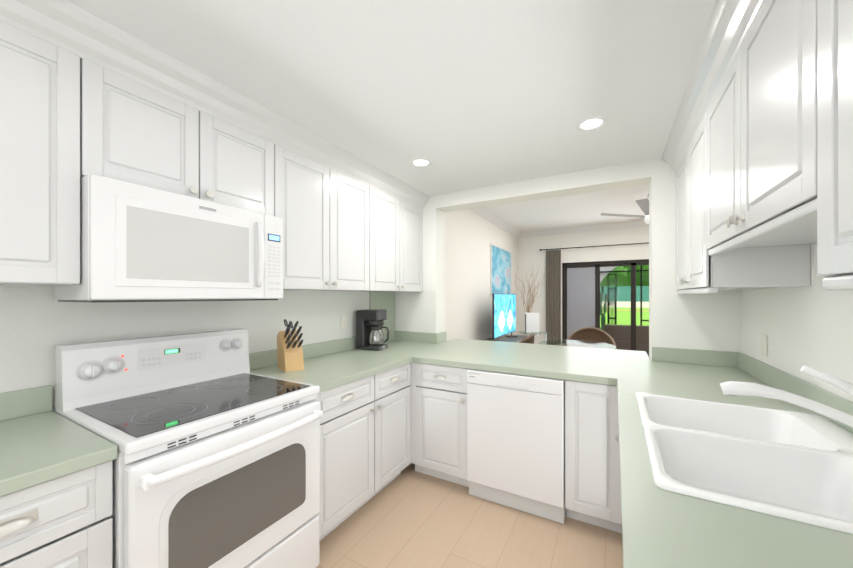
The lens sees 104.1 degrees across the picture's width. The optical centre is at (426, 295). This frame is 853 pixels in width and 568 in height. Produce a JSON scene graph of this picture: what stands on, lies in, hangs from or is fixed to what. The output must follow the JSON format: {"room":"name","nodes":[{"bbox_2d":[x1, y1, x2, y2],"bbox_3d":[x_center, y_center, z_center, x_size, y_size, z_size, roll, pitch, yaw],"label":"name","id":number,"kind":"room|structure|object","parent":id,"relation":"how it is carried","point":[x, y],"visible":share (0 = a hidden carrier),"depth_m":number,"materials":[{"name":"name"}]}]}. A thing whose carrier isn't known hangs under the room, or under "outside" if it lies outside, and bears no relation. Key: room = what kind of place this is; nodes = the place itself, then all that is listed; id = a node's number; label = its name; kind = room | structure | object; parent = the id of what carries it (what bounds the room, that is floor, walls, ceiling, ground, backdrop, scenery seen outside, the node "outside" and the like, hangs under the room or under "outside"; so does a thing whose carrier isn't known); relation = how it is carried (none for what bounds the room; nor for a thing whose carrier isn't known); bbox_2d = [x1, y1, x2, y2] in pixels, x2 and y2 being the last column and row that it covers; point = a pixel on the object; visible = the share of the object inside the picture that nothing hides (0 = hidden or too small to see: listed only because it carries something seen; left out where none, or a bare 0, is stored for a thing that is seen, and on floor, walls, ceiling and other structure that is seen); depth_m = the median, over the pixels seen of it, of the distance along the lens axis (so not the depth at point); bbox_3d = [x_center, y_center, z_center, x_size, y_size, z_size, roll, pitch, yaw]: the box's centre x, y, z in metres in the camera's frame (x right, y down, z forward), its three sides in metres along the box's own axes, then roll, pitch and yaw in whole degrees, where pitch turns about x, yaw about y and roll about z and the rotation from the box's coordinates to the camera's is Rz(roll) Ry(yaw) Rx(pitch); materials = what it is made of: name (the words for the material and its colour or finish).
{"room":"kitchen","nodes":[
{"label":"kitchen","id":0,"kind":"room"},
{"bbox_2d":[0,209,516,411],"bbox_3d":[-0.178,-0.045,3.875,0.200,2.830,9.250,0,0,29],"label":"wall","id":1,"kind":"structure","parent":0,"point":[38,324],"depth_m":1.98,"materials":[{"name":"paint"}]},
{"bbox_2d":[0,385,52,420],"bbox_3d":[-1.702,0.406,0.950,0.018,0.099,0.858,0,0,29],"label":"backsplash","id":2,"kind":"structure","parent":1,"relation":"attached to","point":[23,402],"depth_m":1.26,"materials":[{"name":"green laminate"}]},
{"bbox_2d":[0,21,111,285],"bbox_3d":[-1.551,-0.440,0.899,0.333,0.800,0.916,0,0,29],"label":"upper cabinet","id":3,"kind":"object","parent":1,"relation":"attached to","point":[68,120],"depth_m":1.09,"materials":[{"name":"white wood"}]},
{"bbox_2d":[112,71,279,217],"bbox_3d":[-1.167,-0.632,1.579,0.333,0.416,0.763,0,0,29],"label":"upper cabinet","id":4,"kind":"object","parent":1,"relation":"attached to","point":[160,141],"depth_m":1.46,"materials":[{"name":"white wood"}]},
{"bbox_2d":[53,174,282,302],"bbox_3d":[-1.111,-0.198,1.548,0.460,0.443,0.756,0,0,29],"label":"over-the-range microwave","id":5,"kind":"object","parent":4,"relation":"attached to","point":[139,243],"visible":0.96,"depth_m":1.32,"materials":[{"name":"white"}]},
{"bbox_2d":[0,0,429,209],"bbox_3d":[-1.112,-0.899,1.594,0.411,0.121,3.939,0,0,29],"label":"crown molding","id":6,"kind":"structure","parent":1,"relation":"attached to","point":[66,25],"depth_m":1.38,"materials":[{"name":"white wood"}]},
{"bbox_2d":[249,292,395,369],"bbox_3d":[-0.716,0.209,2.697,0.018,0.492,1.626,0,0,29],"label":"trim","id":7,"kind":"structure","parent":1,"relation":"attached to","point":[377,300],"depth_m":2.71,"materials":[{"name":"green laminate"}]},
{"bbox_2d":[280,146,375,291],"bbox_3d":[-0.779,-0.440,2.267,0.333,0.800,0.930,0,0,29],"label":"upper cabinet","id":8,"kind":"object","parent":1,"relation":"attached to","point":[328,215],"depth_m":2.14,"materials":[{"name":"white wood"}]},
{"bbox_2d":[341,316,346,329],"bbox_3d":[-0.686,0.223,2.761,0.008,0.115,0.070,0,0,29],"label":"electrical outlet","id":9,"kind":"object","parent":1,"relation":"attached to","point":[343,322],"visible":1,"depth_m":2.75,"materials":[{"name":"white plastic"}]},
{"bbox_2d":[376,189,422,291],"bbox_3d":[-0.393,-0.440,2.949,0.333,0.800,0.870,0,0,29],"label":"upper cabinet","id":10,"kind":"object","parent":1,"relation":"attached to","point":[399,224],"depth_m":2.88,"materials":[{"name":"white wood"}]},
{"bbox_2d":[469,207,520,237],"bbox_3d":[0.955,-1.402,5.578,0.099,0.115,4.650,0,0,29],"label":"crown molding","id":11,"kind":"structure","parent":1,"relation":"attached to","point":[487,214],"depth_m":6.18,"materials":[{"name":"paint"}]},
{"bbox_2d":[490,244,510,294],"bbox_3d":[1.498,-0.480,6.615,0.022,0.940,1.330,0,0,29],"label":"picture","id":12,"kind":"object","parent":1,"relation":"attached to","point":[500,270],"visible":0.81,"depth_m":6.50,"materials":[{"name":"blue"}]},
{"bbox_2d":[67,0,714,195],"bbox_3d":[-0.175,-1.310,1.054,2.980,0.700,4.340,0,0,29],"label":"ceiling","id":13,"kind":"structure","parent":0,"point":[462,95],"depth_m":1.42,"materials":[{"name":"paint"}]},
{"bbox_2d":[411,158,430,166],"bbox_3d":[-0.040,-0.957,2.391,0.150,0.006,0.150,0,0,29],"label":"recessed light","id":14,"kind":"object","parent":13,"relation":"in","point":[420,162],"visible":1,"depth_m":2.39,"materials":[{"name":"white"}]},
{"bbox_2d":[577,116,606,130],"bbox_3d":[0.918,-0.957,1.850,0.150,0.006,0.150,0,0,29],"label":"recessed light","id":15,"kind":"object","parent":13,"relation":"in","point":[591,123],"visible":1,"depth_m":1.85,"materials":[{"name":"white plastic"}]},
{"bbox_2d":[316,463,622,567],"bbox_3d":[2.086,1.420,2.597,5.400,0.100,9.250,0,0,29],"label":"floor","id":16,"kind":"structure","parent":0,"point":[409,516],"depth_m":1.89,"materials":[{"name":"beige tile"}]},
{"bbox_2d":[0,460,111,567],"bbox_3d":[-1.426,0.933,0.793,0.653,0.873,0.855,0,0,29],"label":"base cabinet","id":17,"kind":"object","parent":16,"relation":"on","point":[65,521],"visible":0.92,"depth_m":0.93,"materials":[{"name":"white wood"}]},
{"bbox_2d":[0,411,117,496],"bbox_3d":[-1.430,0.475,0.797,0.643,0.040,0.858,0,0,29],"label":"countertop","id":18,"kind":"structure","parent":17,"relation":"on","point":[39,448],"depth_m":0.99,"materials":[{"name":"green laminate"}]},
{"bbox_2d":[55,329,322,567],"bbox_3d":[-0.969,0.782,1.468,0.742,1.174,0.756,0,0,29],"label":"range","id":19,"kind":"object","parent":16,"relation":"on","point":[216,463],"visible":1,"depth_m":1.32,"materials":[{"name":"white metal"}]},
{"bbox_2d":[314,372,381,540],"bbox_3d":[-0.709,0.933,2.095,0.622,0.872,0.556,0,0,29],"label":"base cabinet","id":20,"kind":"object","parent":16,"relation":"on","point":[365,439],"depth_m":1.93,"materials":[{"name":"white wood"}]},
{"bbox_2d":[250,354,385,392],"bbox_3d":[-0.696,0.475,2.096,0.643,0.040,0.598,0,0,29],"label":"countertop","id":21,"kind":"structure","parent":20,"relation":"on","point":[329,371],"depth_m":2.03,"materials":[{"name":"green laminate"}]},
{"bbox_2d":[277,319,304,371],"bbox_3d":[-0.844,0.300,2.072,0.110,0.309,0.205,0,0,-41],"label":"knife block","id":22,"kind":"object","parent":21,"relation":"on","point":[289,352],"visible":1,"depth_m":2.04,"materials":[{"name":"brown wood"}]},
{"bbox_2d":[382,363,410,488],"bbox_3d":[-0.508,0.933,2.450,0.622,0.872,0.498,0,0,29],"label":"base cabinet","id":23,"kind":"object","parent":16,"relation":"on","point":[396,390],"depth_m":2.34,"materials":[{"name":"white wood"}]},
{"bbox_2d":[409,362,468,486],"bbox_3d":[0.240,0.933,2.700,0.481,0.872,0.682,0,0,29],"label":"base cabinet","id":24,"kind":"object","parent":16,"relation":"on","point":[439,441],"depth_m":2.40,"materials":[{"name":"white wood"}]},
{"bbox_2d":[486,334,525,342],"bbox_3d":[1.324,1.060,5.783,0.482,0.619,1.450,0,0,29],"label":"tv console","id":25,"kind":"object","parent":16,"relation":"on","point":[519,338],"visible":0.12,"depth_m":5.86,"materials":[{"name":"brown wood"}]},
{"bbox_2d":[492,293,517,341],"bbox_3d":[1.365,0.354,5.755,0.220,0.789,1.300,0,0,29],"label":"screen","id":26,"kind":"object","parent":25,"relation":"on","point":[503,314],"visible":1,"depth_m":5.62,"materials":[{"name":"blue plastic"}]},
{"bbox_2d":[467,369,566,523],"bbox_3d":[0.690,0.934,2.375,0.612,0.863,0.628,0,0,29],"label":"dishwasher","id":27,"kind":"object","parent":16,"relation":"on","point":[515,441],"visible":0.98,"depth_m":2.09,"materials":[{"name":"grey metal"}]},
{"bbox_2d":[518,333,534,343],"bbox_3d":[1.138,0.929,4.527,0.652,0.881,0.703,0,0,29],"label":"wicker chair","id":28,"kind":"object","parent":16,"relation":"on","point":[529,338],"visible":0.12,"depth_m":4.27,"materials":[{"name":"wicker"}]},
{"bbox_2d":[520,331,547,344],"bbox_3d":[2.139,1.049,6.638,0.600,0.639,0.600,0,0,29],"label":"glass side table","id":29,"kind":"object","parent":16,"relation":"on","point":[523,332],"visible":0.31,"depth_m":6.63,"materials":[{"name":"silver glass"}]},
{"bbox_2d":[524,313,538,332],"bbox_3d":[2.114,0.534,6.675,0.270,0.390,0.104,0,0,-6],"label":"vase","id":30,"kind":"object","parent":29,"relation":"on","point":[531,322],"visible":1,"depth_m":6.62,"materials":[{"name":"white ceramic"}]},
{"bbox_2d":[539,340,615,348],"bbox_3d":[1.917,0.995,4.271,0.900,0.749,0.900,0,0,29],"label":"glass dining table","id":31,"kind":"object","parent":16,"relation":"on","point":[576,344],"visible":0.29,"depth_m":4.33,"materials":[{"name":"clear glass"}]},
{"bbox_2d":[565,327,616,348],"bbox_3d":[2.438,0.929,4.971,0.703,0.881,0.652,0,0,29],"label":"wicker chair","id":32,"kind":"object","parent":16,"relation":"on","point":[590,334],"visible":0.19,"depth_m":5.22,"materials":[{"name":"wicker"}]},
{"bbox_2d":[565,380,621,532],"bbox_3d":[1.128,0.933,2.199,0.316,0.872,0.682,0,0,29],"label":"base cabinet","id":33,"kind":"object","parent":16,"relation":"on","point":[592,454],"depth_m":1.91,"materials":[{"name":"white wood"}]},
{"bbox_2d":[615,435,622,552],"bbox_3d":[0.911,0.933,0.899,0.693,0.873,1.798,0,0,29],"label":"base cabinet","id":34,"kind":"object","parent":16,"relation":"on","point":[616,437],"visible":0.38,"depth_m":1.67,"materials":[{"name":"white"}]},
{"bbox_2d":[332,338,617,389],"bbox_3d":[0.383,0.475,2.680,1.950,0.040,1.480,0,0,29],"label":"countertop","id":35,"kind":"structure","parent":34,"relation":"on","point":[582,364],"depth_m":2.46,"materials":[{"name":"green laminate"}]},
{"bbox_2d":[356,309,388,350],"bbox_3d":[-0.443,0.287,2.855,0.274,0.335,0.180,0,0,19],"label":"coffee maker","id":36,"kind":"object","parent":35,"relation":"on","point":[369,332],"visible":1,"depth_m":2.80,"materials":[{"name":"black plastic"}]},
{"bbox_2d":[617,374,709,567],"bbox_3d":[0.654,0.475,1.032,0.097,0.040,1.792,0,0,29],"label":"countertop","id":37,"kind":"structure","parent":34,"relation":"on","point":[662,528],"depth_m":0.71,"materials":[{"name":"green laminate"}]},
{"bbox_2d":[636,393,852,533],"bbox_3d":[1.008,0.537,1.019,0.584,0.190,0.860,0,0,29],"label":"sink","id":38,"kind":"object","parent":37,"relation":"in","point":[793,465],"visible":0.75,"depth_m":1.02,"materials":[{"name":"white ceramic"}]},
{"bbox_2d":[719,365,852,427],"bbox_3d":[1.093,0.321,0.969,0.361,0.241,0.060,0,0,37],"label":"faucet","id":39,"kind":"object","parent":38,"relation":"on","point":[734,388],"visible":1,"depth_m":0.96,"materials":[{"name":"white metal"}]},
{"bbox_2d":[626,350,816,413],"bbox_3d":[1.596,0.475,2.004,0.586,0.040,1.465,0,0,29],"label":"countertop","id":40,"kind":"structure","parent":34,"relation":"on","point":[701,382],"depth_m":1.79,"materials":[{"name":"green laminate"}]},
{"bbox_2d":[682,494,852,567],"bbox_3d":[0.634,0.475,0.377,0.510,0.040,0.655,0,0,29],"label":"countertop","id":41,"kind":"structure","parent":34,"relation":"on","point":[730,536],"depth_m":0.62,"materials":[{"name":"green laminate"}]},
{"bbox_2d":[485,184,648,231],"bbox_3d":[3.152,-1.560,4.487,5.400,0.200,4.910,0,0,29],"label":"ceiling","id":42,"kind":"structure","parent":0,"point":[582,209],"depth_m":5.62,"materials":[{"name":"paint"}]},
{"bbox_2d":[601,194,648,223],"bbox_3d":[3.222,-1.254,4.792,1.265,0.409,1.315,0,0,29],"label":"ceiling fan","id":43,"kind":"object","parent":42,"relation":"hanging from","point":[643,204],"visible":0.29,"depth_m":4.76,"materials":[{"name":"white"}]},
{"bbox_2d":[395,158,740,360],"bbox_3d":[0.932,-0.045,2.812,2.780,2.830,0.190,0,0,29],"label":"wall","id":44,"kind":"structure","parent":0,"point":[711,321],"depth_m":2.38,"materials":[{"name":"paint"}]},
{"bbox_2d":[396,331,439,343],"bbox_3d":[-0.100,0.208,3.272,0.466,0.492,0.020,0,0,29],"label":"trim","id":45,"kind":"structure","parent":44,"relation":"attached to","point":[422,337],"depth_m":3.25,"materials":[{"name":"green laminate"}]},
{"bbox_2d":[652,347,735,367],"bbox_3d":[1.760,0.406,2.222,0.422,0.099,0.020,0,0,29],"label":"trim","id":46,"kind":"structure","parent":44,"relation":"attached to","point":[659,354],"depth_m":2.20,"materials":[{"name":"green laminate"}]},
{"bbox_2d":[517,227,648,343],"bbox_3d":[4.322,-0.045,6.560,5.000,2.830,0.150,0,0,29],"label":"wall","id":47,"kind":"structure","parent":0,"point":[530,255],"depth_m":7.25,"materials":[{"name":"paint"}]},
{"bbox_2d":[519,220,648,237],"bbox_3d":[4.261,-1.402,6.452,5.000,0.115,0.099,0,0,29],"label":"crown molding","id":48,"kind":"structure","parent":47,"relation":"attached to","point":[634,224],"depth_m":6.96,"materials":[{"name":"paint"}]},
{"bbox_2d":[539,242,648,250],"bbox_3d":[3.999,-1.020,6.589,3.392,0.047,0.111,0,0,29],"label":"curtain rod","id":49,"kind":"object","parent":47,"relation":"attached to","point":[594,246],"visible":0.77,"depth_m":6.83,"materials":[{"name":"brown metal"}]},
{"bbox_2d":[546,248,560,344],"bbox_3d":[2.765,0.156,7.249,0.310,2.388,0.063,0,0,29],"label":"panel","id":50,"kind":"object","parent":49,"relation":"hanging from","point":[553,296],"visible":0.9,"depth_m":7.24,"materials":[{"name":"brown fabric"}]},
{"bbox_2d":[562,259,648,350],"bbox_3d":[4.141,0.325,6.656,2.650,2.090,0.080,0,0,29],"label":"door","id":51,"kind":"structure","parent":47,"relation":"in","point":[633,264],"depth_m":7.01,"materials":[{"name":"brown metal"}]},
{"bbox_2d":[741,243,852,401],"bbox_3d":[1.071,0.205,0.351,0.120,2.330,4.340,0,0,29],"label":"wall","id":52,"kind":"structure","parent":0,"point":[811,326],"depth_m":1.40,"materials":[{"name":"paint"}]},
{"bbox_2d":[662,0,762,170],"bbox_3d":[1.198,-0.899,1.122,0.411,0.121,2.489,0,0,29],"label":"crown molding","id":53,"kind":"structure","parent":52,"relation":"attached to","point":[729,22],"depth_m":1.31,"materials":[{"name":"white wood"}]},
{"bbox_2d":[700,0,787,251],"bbox_3d":[1.189,-0.525,1.024,0.332,0.630,0.947,0,0,29],"label":"upper cabinet","id":54,"kind":"object","parent":52,"relation":"attached to","point":[764,185],"depth_m":1.05,"materials":[{"name":"white wood"}]},
{"bbox_2d":[676,126,827,291],"bbox_3d":[1.619,-0.440,1.786,0.332,0.800,0.918,0,0,29],"label":"upper cabinet","id":55,"kind":"object","parent":52,"relation":"attached to","point":[749,268],"depth_m":1.64,"materials":[{"name":"white wood"}]},
{"bbox_2d":[761,334,766,356],"bbox_3d":[1.797,0.263,1.772,0.008,0.115,0.070,0,0,29],"label":"electrical outlet","id":56,"kind":"object","parent":52,"relation":"attached to","point":[763,345],"visible":1,"depth_m":1.76,"materials":[{"name":"white plastic"}]},
{"bbox_2d":[736,352,852,433],"bbox_3d":[1.367,0.406,1.021,0.018,0.099,2.498,0,0,29],"label":"trim","id":57,"kind":"structure","parent":52,"relation":"attached to","point":[774,377],"depth_m":1.46,"materials":[{"name":"green laminate"}]},
{"bbox_2d":[788,0,852,283],"bbox_3d":[0.803,-0.440,0.340,0.332,0.800,0.738,0,0,29],"label":"upper cabinet","id":58,"kind":"object","parent":52,"relation":"attached to","point":[820,32],"depth_m":0.68,"materials":[{"name":"white wood"}]},
{"label":"outside","id":59,"kind":"structure","parent":0,"visible":0},
{"bbox_2d":[600,307,648,327],"bbox_3d":[31.671,1.433,39.753,100.000,0.108,79.350,0,0,29],"label":"lawn","id":60,"kind":"structure","parent":59,"point":[621,312],"depth_m":22.44,"materials":[{"name":"green plant"}]},
{"bbox_2d":[600,285,606,330],"bbox_3d":[5.157,0.525,9.743,0.265,1.710,0.095,0,0,29],"label":"cactus","id":61,"kind":"object","parent":60,"relation":"on","point":[602,315],"depth_m":9.71,"materials":[{"name":"green plant"}]},
{"bbox_2d":[600,265,648,286],"bbox_3d":[28.488,-3.725,43.853,13.017,10.213,12.407,0,0,29],"label":"tree","id":62,"kind":"object","parent":60,"relation":"on","point":[625,278],"depth_m":41.87,"materials":[{"name":"green plant"}]},
{"bbox_2d":[600,286,648,307],"bbox_3d":[29.543,0.068,35.983,100.080,2.600,0.210,0,0,29],"label":"fence","id":63,"kind":"object","parent":60,"relation":"on","point":[624,299],"depth_m":39.27,"materials":[{"name":"concrete"}]},
{"bbox_3d":[5.216,1.420,7.634,8.500,0.099,2.600,0,0,29],"label":"floor","id":64,"kind":"structure","parent":59,"visible":0},
{"bbox_2d":[567,266,617,337],"bbox_3d":[5.794,-0.030,8.657,8.500,2.800,0.250,0,0,29],"label":"wall","id":65,"kind":"structure","parent":64,"relation":"on","point":[602,276],"depth_m":9.31,"materials":[{"name":"grey paint"}]},
{"bbox_2d":[600,265,648,324],"bbox_3d":[5.572,0.220,8.570,2.200,2.300,0.040,0,0,29],"label":"gate","id":66,"kind":"object","parent":65,"relation":"attached to","point":[614,303],"depth_m":8.87,"materials":[{"name":"black metal"}]},
{"bbox_2d":[604,324,648,356],"bbox_3d":[5.042,1.019,7.732,1.600,0.699,0.800,0,0,29],"label":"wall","id":67,"kind":"structure","parent":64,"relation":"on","point":[622,335],"depth_m":7.54,"materials":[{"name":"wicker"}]},
{"bbox_3d":[2.199,1.029,7.213,0.260,0.680,0.260,0,0,29],"label":"vase","id":68,"kind":"object","parent":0,"visible":0},
{"bbox_2d":[514,268,549,312],"bbox_3d":[2.299,0.031,7.178,0.780,1.438,0.535,0,0,29],"label":"branches","id":69,"kind":"object","parent":68,"relation":"in","point":[529,305],"visible":0.73,"depth_m":7.23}
]}

